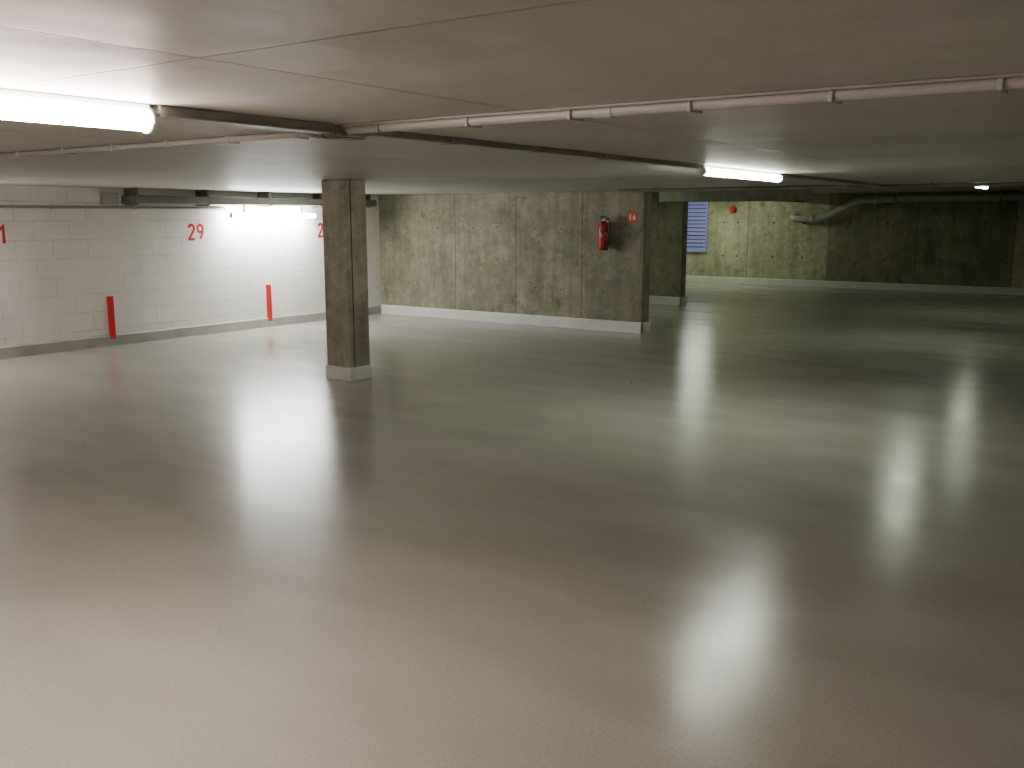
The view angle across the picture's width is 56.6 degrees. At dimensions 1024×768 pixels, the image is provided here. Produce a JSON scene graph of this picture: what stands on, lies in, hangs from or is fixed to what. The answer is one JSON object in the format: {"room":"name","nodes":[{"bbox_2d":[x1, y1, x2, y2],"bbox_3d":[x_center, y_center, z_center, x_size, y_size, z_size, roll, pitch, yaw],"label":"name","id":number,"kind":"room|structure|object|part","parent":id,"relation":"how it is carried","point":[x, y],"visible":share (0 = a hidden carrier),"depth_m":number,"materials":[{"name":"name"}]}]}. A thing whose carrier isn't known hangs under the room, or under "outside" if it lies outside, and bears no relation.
{"room":"parking garage","nodes":[
{"label":"parking garage","id":0,"kind":"room"},
{"bbox_2d":[0,185,380,346],"bbox_3d":[-4.801,-1.990,14.785,0.300,2.400,31.600,7,12,34],"label":"masonry","id":1,"kind":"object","parent":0,"point":[59,267],"visible":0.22,"depth_m":13.82,"materials":[{"name":"white brick"}]},
{"bbox_2d":[0,224,5,243],"bbox_3d":[-6.530,-1.889,12.005,0.001,0.271,0.250,7,12,34],"label":"painted number","id":2,"kind":"object","parent":1,"relation":"attached to","point":[2,226],"visible":1,"depth_m":12.08,"materials":[{"name":"red paint"}]},
{"bbox_2d":[106,296,115,338],"bbox_3d":[-5.662,-0.939,13.425,0.024,0.600,0.090,7,12,34],"label":"painted stripe","id":3,"kind":"object","parent":1,"relation":"attached to","point":[110,302],"depth_m":13.41,"materials":[{"name":"paint"}]},
{"bbox_2d":[0,205,224,209],"bbox_3d":[-8.851,-1.646,8.615,0.055,0.050,15.300,7,12,34],"label":"conduit","id":4,"kind":"object","parent":1,"relation":"attached to","point":[1,206],"depth_m":13.17,"materials":[{"name":"grey metal"}]},
{"bbox_2d":[0,305,380,358],"bbox_3d":[-7.995,-0.043,10.178,0.020,0.160,19.350,7,12,34],"label":"baseboard","id":5,"kind":"structure","parent":1,"relation":"attached to","point":[13,351],"depth_m":14.03,"materials":[{"name":"grey paint"}]},
{"bbox_2d":[188,223,203,240],"bbox_3d":[-4.811,-2.311,14.443,0.001,0.257,0.306,7,12,34],"label":"painted number","id":6,"kind":"object","parent":1,"relation":"attached to","point":[201,232],"visible":1,"depth_m":14.45,"materials":[{"name":"red paint"}]},
{"bbox_2d":[266,284,272,320],"bbox_3d":[-4.024,-1.347,15.746,0.024,0.600,0.090,7,12,34],"label":"painted stripe","id":7,"kind":"object","parent":1,"relation":"attached to","point":[268,287],"depth_m":15.73,"materials":[{"name":"paint"}]},
{"bbox_2d":[317,223,322,237],"bbox_3d":[-3.291,-2.689,16.596,0.001,0.258,0.311,7,12,34],"label":"painted number","id":8,"kind":"object","parent":1,"relation":"attached to","point":[319,224],"visible":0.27,"depth_m":16.54,"materials":[{"name":"red paint"}]},
{"bbox_2d":[99,188,376,212],"bbox_3d":[-4.069,-2.900,15.171,0.290,0.340,5.280,7,12,34],"label":"cable tray","id":9,"kind":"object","parent":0,"point":[130,197],"depth_m":14.31,"materials":[{"name":"grey metal"}]},
{"bbox_2d":[229,212,315,217],"bbox_3d":[-3.839,-2.727,15.367,0.083,0.090,1.750,7,12,34],"label":"lamp","id":10,"kind":"object","parent":9,"relation":"attached to","point":[232,214],"visible":1,"depth_m":15.25,"materials":[{"name":"white plastic"}]},
{"bbox_2d":[233,214,315,217],"bbox_3d":[-3.839,-2.724,15.368,0.082,0.062,1.720,7,12,34],"label":"diffuser","id":11,"kind":"object","parent":10,"relation":"attached to","point":[234,215],"depth_m":15.32,"materials":[{"name":"white plastic"}]},
{"bbox_2d":[371,188,651,194],"bbox_3d":[-0.546,-3.373,15.867,5.800,0.350,1.200,7,12,34],"label":"pipe","id":12,"kind":"object","parent":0,"point":[642,188],"visible":0.14,"depth_m":15.75,"materials":[{"name":"paint"}]},
{"bbox_2d":[0,282,1023,767],"bbox_3d":[2.835,0.209,9.783,18.900,0.200,31.600,7,12,34],"label":"floor","id":13,"kind":"structure","parent":0,"point":[793,537],"depth_m":5.27,"materials":[{"name":"grey concrete"}]},
{"bbox_2d":[321,179,369,367],"bbox_3d":[-1.852,-1.155,10.612,0.380,2.200,0.320,7,12,34],"label":"pillar","id":14,"kind":"structure","parent":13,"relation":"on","point":[335,193],"depth_m":10.47,"materials":[{"name":"concrete"}]},
{"bbox_2d":[349,179,355,366],"bbox_3d":[-1.751,-1.196,10.415,0.005,2.050,0.017,7,12,34],"label":"joint","id":15,"kind":"object","parent":14,"relation":"attached to","point":[349,179],"visible":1,"depth_m":10.41,"materials":[{"name":"grey concrete"}]},
{"bbox_2d":[325,364,371,380],"bbox_3d":[-1.852,-0.145,10.790,0.404,0.150,0.344,7,12,34],"label":"plinth","id":16,"kind":"object","parent":13,"relation":"on","point":[332,372],"visible":0.86,"depth_m":10.66,"materials":[{"name":"white paint"}]},
{"bbox_2d":[1010,190,1023,287],"bbox_3d":[15.524,-2.844,19.643,9.150,2.400,0.300,7,12,34],"label":"panel","id":17,"kind":"object","parent":13,"relation":"on","point":[1017,279],"visible":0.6,"depth_m":22.06,"materials":[{"name":"grey concrete"}]},
{"bbox_2d":[687,202,708,251],"bbox_3d":[5.037,-4.419,26.525,0.900,1.440,0.090,7,12,34],"label":"grille","id":18,"kind":"object","parent":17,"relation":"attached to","point":[698,212],"visible":0.58,"depth_m":26.43,"materials":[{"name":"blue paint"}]},
{"bbox_3d":[5.037,-3.730,26.646,0.820,0.040,0.090,7,12,34],"label":"frame","id":19,"kind":"part","parent":18,"relation":"part of","materials":[{"name":"purple paint"}]},
{"bbox_3d":[5.390,-4.377,26.283,0.040,1.440,0.090,7,12,34],"label":"frame","id":20,"kind":"part","parent":18,"relation":"part of","materials":[{"name":"purple paint"}]},
{"bbox_2d":[729,206,736,212],"bbox_3d":[5.988,-4.737,25.795,0.200,0.200,0.095,7,12,34],"label":"bell","id":21,"kind":"object","parent":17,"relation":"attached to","point":[732,209],"visible":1,"depth_m":25.77,"materials":[{"name":"orange paint"}]},
{"bbox_2d":[746,201,749,275],"bbox_3d":[6.384,-4.005,25.701,0.012,2.190,0.006,7,12,34],"label":"joint","id":22,"kind":"object","parent":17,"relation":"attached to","point":[749,201],"visible":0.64,"depth_m":25.74,"materials":[{"name":"grey concrete"}]},
{"bbox_2d":[686,275,1023,295],"bbox_3d":[11.674,-2.175,22.276,18.300,0.170,0.025,7,12,34],"label":"baseboard","id":23,"kind":"structure","parent":17,"relation":"attached to","point":[711,279],"depth_m":24.14,"materials":[{"name":"white paint"}]},
{"bbox_2d":[913,193,919,282],"bbox_3d":[9.915,-3.580,23.284,0.012,2.190,0.006,7,12,34],"label":"joint","id":24,"kind":"object","parent":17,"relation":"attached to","point":[919,193],"visible":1,"depth_m":23.29,"materials":[{"name":"grey concrete"}]},
{"bbox_2d":[1010,204,1017,285],"bbox_3d":[11.681,-3.368,22.076,0.012,2.190,0.006,7,12,34],"label":"joint","id":25,"kind":"object","parent":17,"relation":"attached to","point":[1017,204],"visible":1,"depth_m":22.08,"materials":[{"name":"grey concrete"}]},
{"bbox_2d":[0,0,1023,193],"bbox_3d":[-0.846,-1.311,4.138,18.900,0.350,18.700,7,12,34],"label":"ceiling","id":26,"kind":"structure","parent":0,"point":[336,62],"depth_m":2.91,"materials":[{"name":"paint"}]},
{"bbox_2d":[0,88,156,133],"bbox_3d":[-1.806,-0.836,2.747,0.098,0.104,1.720,7,12,34],"label":"lamp","id":27,"kind":"object","parent":26,"relation":"attached to","point":[15,104],"visible":1,"depth_m":3.17,"materials":[{"name":"white plastic"}]},
{"bbox_2d":[0,132,308,157],"bbox_3d":[-4.465,-1.599,6.886,9.010,0.035,0.075,7,12,34],"label":"pipe","id":28,"kind":"object","parent":26,"relation":"attached to","point":[286,135],"visible":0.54,"depth_m":5.07,"materials":[{"name":"grey plastic"}]},
{"bbox_2d":[305,125,366,140],"bbox_3d":[-0.837,-1.126,4.272,0.307,0.062,0.226,7,12,34],"label":"junction box","id":29,"kind":"object","parent":26,"relation":"attached to","point":[339,133],"depth_m":4.21,"materials":[{"name":"grey metal"}]},
{"bbox_2d":[341,72,1023,133],"bbox_3d":[2.965,-0.679,1.677,8.950,0.048,0.122,7,12,34],"label":"conduit","id":30,"kind":"object","parent":26,"relation":"attached to","point":[1003,82],"visible":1,"depth_m":3.18,"materials":[{"name":"grey plastic"}]},
{"bbox_2d":[696,165,782,182],"bbox_3d":[1.969,-1.784,8.096,0.083,0.090,1.750,7,12,34],"label":"lamp","id":31,"kind":"object","parent":26,"relation":"attached to","point":[717,171],"visible":0.91,"depth_m":7.93,"materials":[{"name":"white plastic"}]},
{"bbox_2d":[704,168,781,181],"bbox_3d":[1.969,-1.781,8.097,0.082,0.062,1.720,7,12,34],"label":"diffuser","id":32,"kind":"object","parent":31,"relation":"attached to","point":[738,173],"depth_m":8.03,"materials":[{"name":"white plastic"}]},
{"bbox_2d":[619,182,1023,192],"bbox_3d":[6.720,-2.162,10.149,12.600,0.056,0.060,7,12,34],"label":"conduit","id":33,"kind":"object","parent":26,"relation":"attached to","point":[931,185],"visible":0.94,"depth_m":11.97,"materials":[{"name":"grey metal"}]},
{"bbox_2d":[150,105,880,186],"bbox_3d":[-0.071,-1.300,5.200,0.086,0.041,16.100,7,12,34],"label":"cable tray","id":34,"kind":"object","parent":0,"point":[167,112],"depth_m":4.47,"materials":[{"name":"grey metal"}]},
{"bbox_3d":[-1.056,-1.037,3.808,0.086,0.006,0.866,7,12,34],"label":"lid","id":35,"kind":"part","parent":34,"relation":"part of","materials":[{"name":"grey plastic"}]},
{"bbox_3d":[0.403,-1.409,5.873,0.061,0.006,3.696,7,12,34],"label":"lid","id":36,"kind":"part","parent":34,"relation":"part of","materials":[{"name":"grey plastic"}]},
{"bbox_3d":[3.504,-2.182,10.269,0.061,0.006,3.566,7,12,34],"label":"lid","id":37,"kind":"part","parent":34,"relation":"part of","materials":[{"name":"grey plastic"}]},
{"bbox_2d":[379,191,651,321],"bbox_3d":[-0.152,-2.170,16.387,5.500,2.200,0.250,7,12,34],"label":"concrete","id":38,"kind":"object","parent":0,"point":[548,258],"visible":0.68,"depth_m":16.03,"materials":[{"name":"grey concrete"}]},
{"bbox_2d":[454,194,455,298],"bbox_3d":[-1.003,-2.340,16.803,0.008,1.990,0.005,7,12,34],"label":"joint","id":39,"kind":"object","parent":38,"relation":"attached to","point":[454,194],"visible":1,"depth_m":16.87,"materials":[{"name":"grey concrete"}]},
{"bbox_2d":[381,304,642,332],"bbox_3d":[-0.220,-1.150,16.448,5.520,0.170,0.020,7,12,34],"label":"baseboard","id":40,"kind":"object","parent":38,"relation":"attached to","point":[566,322],"visible":1,"depth_m":16.22,"materials":[{"name":"white paint"}]},
{"bbox_2d":[515,275,515,311],"bbox_3d":[0.064,-2.211,16.072,0.008,1.990,0.005,7,12,34],"label":"joint","id":41,"kind":"object","parent":38,"relation":"attached to","point":[515,275],"visible":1,"depth_m":16.19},
{"bbox_2d":[581,198,582,315],"bbox_3d":[1.132,-2.083,15.342,0.008,1.990,0.005,7,12,34],"label":"joint","id":42,"kind":"object","parent":38,"relation":"attached to","point":[582,198],"visible":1,"depth_m":15.29,"materials":[{"name":"grey concrete"}]},
{"bbox_2d":[598,216,609,249],"bbox_3d":[1.444,-2.371,14.925,0.178,0.527,0.232,0,10,1],"label":"fire extinguisher","id":43,"kind":"object","parent":38,"relation":"attached to","point":[604,227],"visible":1,"depth_m":14.86,"materials":[{"name":"red metal"}]},
{"bbox_2d":[628,211,637,222],"bbox_3d":[1.868,-2.589,14.727,0.170,0.170,0.010,7,12,34],"label":"fire extinguisher sign","id":44,"kind":"object","parent":38,"relation":"attached to","point":[632,215],"visible":1,"depth_m":14.72,"materials":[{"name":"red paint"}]},
{"bbox_2d":[641,321,650,332],"bbox_3d":[2.115,-0.897,15.011,0.020,0.170,0.290,7,12,34],"label":"baseboard","id":45,"kind":"object","parent":38,"relation":"attached to","point":[646,325],"visible":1,"depth_m":15.01,"materials":[{"name":"white paint"}]},
{"bbox_2d":[649,188,687,296],"bbox_3d":[1.923,-3.020,20.647,3.950,2.400,0.250,7,12,34],"label":"wall","id":46,"kind":"structure","parent":0,"point":[669,220],"depth_m":19.62,"materials":[{"name":"concrete"}]},
{"bbox_2d":[649,296,686,305],"bbox_3d":[1.931,-1.921,20.834,3.970,0.170,0.290,7,12,34],"label":"baseboard","id":47,"kind":"structure","parent":46,"relation":"attached to","point":[664,300],"depth_m":19.78,"materials":[{"name":"white paint"}]},
{"bbox_2d":[686,193,830,280],"bbox_3d":[6.245,-3.960,25.995,4.850,2.400,0.300,7,12,34],"label":"wall panel","id":48,"kind":"object","parent":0,"point":[785,240],"depth_m":25.45,"materials":[{"name":"grey concrete"}]},
{"bbox_2d":[812,181,1023,192],"bbox_3d":[8.514,-3.741,17.384,18.900,0.150,11.700,7,12,34],"label":"slab","id":49,"kind":"object","parent":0,"point":[990,188],"visible":0.11,"depth_m":21.04,"materials":[{"name":"grey concrete"}]},
{"bbox_2d":[659,185,811,201],"bbox_3d":[4.116,-3.564,17.706,2.850,0.310,0.350,7,12,34],"label":"concrete beam","id":50,"kind":"structure","parent":49,"relation":"attached to","point":[804,194],"depth_m":17.48,"materials":[{"name":"grey concrete"}]},
{"bbox_2d":[789,190,1023,222],"bbox_3d":[10.287,-4.224,22.718,7.481,0.745,0.338,7,12,34],"label":"drain pipe","id":51,"kind":"object","parent":49,"relation":"hanging from","point":[794,216],"visible":1,"depth_m":23.02,"materials":[{"name":"grey paint"}]},
{"bbox_2d":[810,214,814,222],"bbox_3d":[7.737,-4.254,24.432,0.100,0.210,0.210,7,12,34],"label":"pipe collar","id":52,"kind":"object","parent":51,"relation":"attached to","point":[812,217],"depth_m":24.36,"materials":[{"name":"grey paint"}]},
{"bbox_2d":[873,195,878,203],"bbox_3d":[9.010,-4.554,23.481,0.100,0.210,0.210,7,12,34],"label":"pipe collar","id":53,"kind":"object","parent":51,"relation":"attached to","point":[876,198],"depth_m":23.41,"materials":[{"name":"grey paint"}]},
{"bbox_2d":[826,191,1018,287],"bbox_3d":[10.001,-3.508,23.423,4.300,2.400,0.300,7,12,34],"label":"wall","id":54,"kind":"structure","parent":0,"point":[964,240],"depth_m":23.20,"materials":[{"name":"grey concrete"}]}
]}

